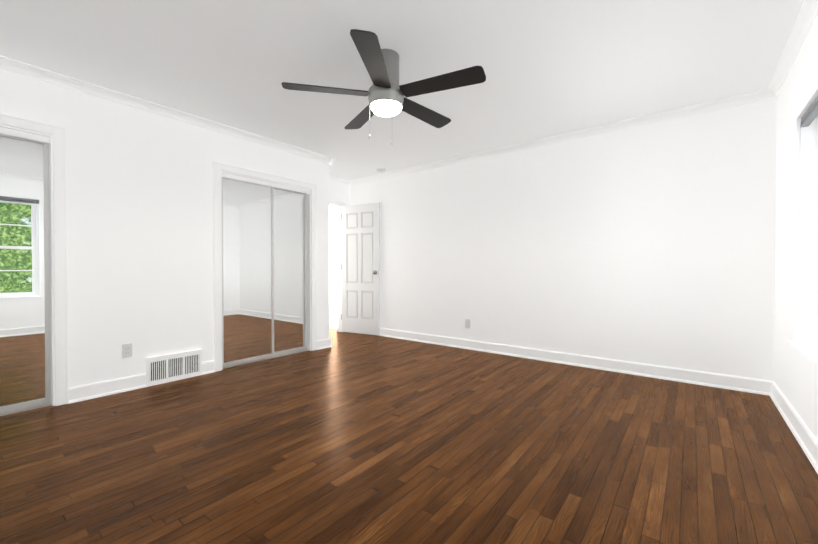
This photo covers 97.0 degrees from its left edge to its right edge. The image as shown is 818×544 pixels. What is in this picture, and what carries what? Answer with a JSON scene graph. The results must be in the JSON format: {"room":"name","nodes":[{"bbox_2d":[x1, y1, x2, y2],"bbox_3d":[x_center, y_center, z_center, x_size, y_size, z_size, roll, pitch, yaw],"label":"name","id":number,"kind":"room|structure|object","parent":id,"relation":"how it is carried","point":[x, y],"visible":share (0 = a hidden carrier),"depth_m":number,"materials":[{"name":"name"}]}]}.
{"room":"empty bedroom","nodes":[
{"label":"empty bedroom","id":0,"kind":"room"},
{"bbox_2d":[0,68,328,387],"bbox_3d":[-2.208,-0.235,3.300,0.130,2.440,3.647,0,1,38],"label":"wall","id":1,"kind":"structure","parent":0,"point":[140,223],"depth_m":3.08,"materials":[{"name":"white paint"}]},
{"bbox_2d":[0,134,50,412],"bbox_3d":[-2.833,0.003,2.522,0.022,1.945,0.467,0,1,38],"label":"mirror door","id":2,"kind":"structure","parent":1,"relation":"in","point":[25,381],"depth_m":2.60,"materials":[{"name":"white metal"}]},
{"bbox_2d":[0,402,51,415],"bbox_3d":[-2.954,0.986,2.354,0.072,0.014,0.898,0,1,38],"label":"trim","id":3,"kind":"structure","parent":1,"relation":"attached to","point":[24,409],"depth_m":2.59,"materials":[{"name":"silver metal"}]},
{"bbox_2d":[0,113,68,405],"bbox_3d":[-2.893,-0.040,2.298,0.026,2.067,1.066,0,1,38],"label":"trim","id":4,"kind":"structure","parent":1,"relation":"attached to","point":[59,133],"depth_m":2.68,"materials":[{"name":"white paint"}]},
{"bbox_2d":[69,373,146,403],"bbox_3d":[-2.412,0.931,2.919,0.029,0.115,0.493,0,1,38],"label":"baseboard","id":5,"kind":"structure","parent":1,"relation":"attached to","point":[119,385],"depth_m":2.90,"materials":[{"name":"white paint"}]},
{"bbox_2d":[122,343,131,358],"bbox_3d":[-2.350,0.657,3.018,0.010,0.115,0.070,0,1,38],"label":"electrical outlet","id":6,"kind":"object","parent":1,"relation":"attached to","point":[126,350],"visible":1,"depth_m":3.01,"materials":[{"name":"white plastic"}]},
{"bbox_2d":[0,55,335,164],"bbox_3d":[-2.087,-1.423,3.291,0.060,0.065,3.617,0,1,38],"label":"crown molding","id":7,"kind":"structure","parent":1,"relation":"attached to","point":[9,64],"depth_m":3.06,"materials":[{"name":"white paint"}]},
{"bbox_2d":[146,349,201,386],"bbox_3d":[-2.123,0.863,3.289,0.030,0.245,0.446,0,1,38],"label":"air vent","id":8,"kind":"object","parent":1,"relation":"in","point":[162,369],"visible":1,"depth_m":3.27,"materials":[{"name":"white metal"}]},
{"bbox_2d":[222,177,273,366],"bbox_3d":[-1.725,-0.008,3.888,0.022,1.945,0.592,0,1,38],"label":"mirror door","id":9,"kind":"structure","parent":1,"relation":"in","point":[247,271],"depth_m":3.87,"materials":[{"name":"white metal"}]},
{"bbox_2d":[213,161,316,371],"bbox_3d":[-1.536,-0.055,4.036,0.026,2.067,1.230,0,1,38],"label":"trim","id":10,"kind":"structure","parent":1,"relation":"attached to","point":[218,167],"depth_m":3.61,"materials":[{"name":"white paint"}]},
{"bbox_2d":[222,349,308,368],"bbox_3d":[-1.597,0.971,4.092,0.072,0.014,1.062,0,1,38],"label":"trim","id":11,"kind":"structure","parent":1,"relation":"attached to","point":[285,354],"depth_m":4.09,"materials":[{"name":"silver metal"}]},
{"bbox_2d":[274,187,306,355],"bbox_3d":[-1.437,-0.012,4.309,0.022,1.945,0.506,0,1,38],"label":"mirror door","id":12,"kind":"structure","parent":1,"relation":"in","point":[290,271],"depth_m":4.32,"materials":[{"name":"white metal"}]},
{"bbox_2d":[317,338,330,347],"bbox_3d":[-1.296,0.914,4.934,0.722,0.115,0.036,0,1,38],"label":"baseboard","id":13,"kind":"structure","parent":1,"relation":"attached to","point":[324,342],"depth_m":4.62,"materials":[{"name":"white paint"}]},
{"bbox_2d":[329,181,349,205],"bbox_3d":[-1.366,-0.254,5.518,0.120,2.440,1.127,0,1,38],"label":"wall","id":14,"kind":"structure","parent":0,"point":[338,191],"depth_m":5.75,"materials":[{"name":"white paint"}]},
{"bbox_2d":[329,198,346,331],"bbox_3d":[-1.333,-0.085,5.541,0.146,2.102,0.889,0,1,38],"label":"door frame","id":15,"kind":"structure","parent":14,"relation":"attached to","point":[339,270],"depth_m":5.81,"materials":[{"name":"white paint"}]},
{"bbox_2d":[341,202,379,334],"bbox_3d":[-0.771,-0.046,5.602,0.715,2.000,0.109,0,1,28],"label":"door","id":16,"kind":"structure","parent":15,"relation":"attached to","point":[360,269],"depth_m":5.59,"materials":[{"name":"white paint"}]},
{"bbox_2d":[329,175,347,183],"bbox_3d":[-1.278,-1.441,5.476,0.060,0.065,0.943,0,1,38],"label":"crown molding","id":17,"kind":"structure","parent":14,"relation":"attached to","point":[331,178],"depth_m":5.69,"materials":[{"name":"white paint"}]},
{"bbox_2d":[0,0,803,179],"bbox_3d":[-1.033,-1.503,3.010,6.999,0.100,5.054,0,1,38],"label":"ceiling","id":18,"kind":"structure","parent":0,"point":[553,67],"depth_m":2.46,"materials":[{"name":"white paint"}]},
{"bbox_2d":[377,168,384,171],"bbox_3d":[-0.401,-1.454,5.185,0.124,0.034,0.124,0,1,38],"label":"smoke detector","id":19,"kind":"object","parent":18,"relation":"attached to","point":[380,169],"visible":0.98,"depth_m":5.14,"materials":[{"name":"white plastic"}]},
{"bbox_2d":[281,29,485,144],"bbox_3d":[-0.121,-1.132,2.454,1.285,0.632,1.258,0,1,38],"label":"ceiling fan","id":20,"kind":"object","parent":18,"relation":"hanging from","point":[386,93],"visible":1,"depth_m":2.33,"materials":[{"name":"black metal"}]},
{"bbox_2d":[0,328,817,543],"bbox_3d":[-1.033,1.037,3.032,6.999,0.100,5.054,0,1,38],"label":"floor","id":21,"kind":"structure","parent":0,"point":[351,438],"depth_m":1.92,"materials":[{"name":"brown wood"}]},
{"bbox_2d":[329,98,775,380],"bbox_3d":[0.327,-0.249,5.007,6.699,2.440,0.150,0,1,38],"label":"wall","id":22,"kind":"structure","parent":0,"point":[652,243],"depth_m":3.64,"materials":[{"name":"white paint"}]},
{"bbox_2d":[465,319,469,328],"bbox_3d":[0.745,0.656,4.590,0.070,0.115,0.010,0,1,38],"label":"electrical outlet","id":23,"kind":"object","parent":22,"relation":"attached to","point":[467,323],"visible":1,"depth_m":4.59,"materials":[{"name":"white plastic"}]},
{"bbox_2d":[345,90,776,185],"bbox_3d":[0.956,-1.432,4.373,4.939,0.065,0.060,0,1,38],"label":"crown molding","id":24,"kind":"structure","parent":22,"relation":"attached to","point":[751,97],"depth_m":3.68,"materials":[{"name":"white paint"}]},
{"bbox_2d":[378,328,768,394],"bbox_3d":[0.964,0.918,4.403,4.939,0.115,0.034,0,1,38],"label":"baseboard","id":25,"kind":"structure","parent":22,"relation":"attached to","point":[737,383],"depth_m":3.63,"materials":[{"name":"white paint"}]},
{"bbox_2d":[774,15,817,439],"bbox_3d":[1.584,-0.216,0.979,0.240,2.440,5.054,0,1,38],"label":"wall","id":26,"kind":"structure","parent":0,"point":[796,296],"depth_m":2.32,"materials":[{"name":"white paint"}]},
{"bbox_2d":[764,0,817,99],"bbox_3d":[1.446,-1.404,1.035,0.060,0.065,4.590,0,1,38],"label":"crown molding","id":27,"kind":"structure","parent":26,"relation":"attached to","point":[806,18],"depth_m":2.26,"materials":[{"name":"white paint"}]},
{"bbox_2d":[768,381,817,473],"bbox_3d":[1.468,0.946,1.058,0.030,0.115,4.620,0,1,38],"label":"baseboard","id":28,"kind":"structure","parent":26,"relation":"attached to","point":[806,435],"depth_m":2.20,"materials":[{"name":"white paint"}]},
{"bbox_2d":[787,96,817,370],"bbox_3d":[2.305,-0.235,1.926,0.270,1.487,0.905,0,1,38],"label":"window","id":29,"kind":"structure","parent":26,"relation":"in","point":[807,352],"depth_m":2.15,"materials":[{"name":"white paint"}]}
]}

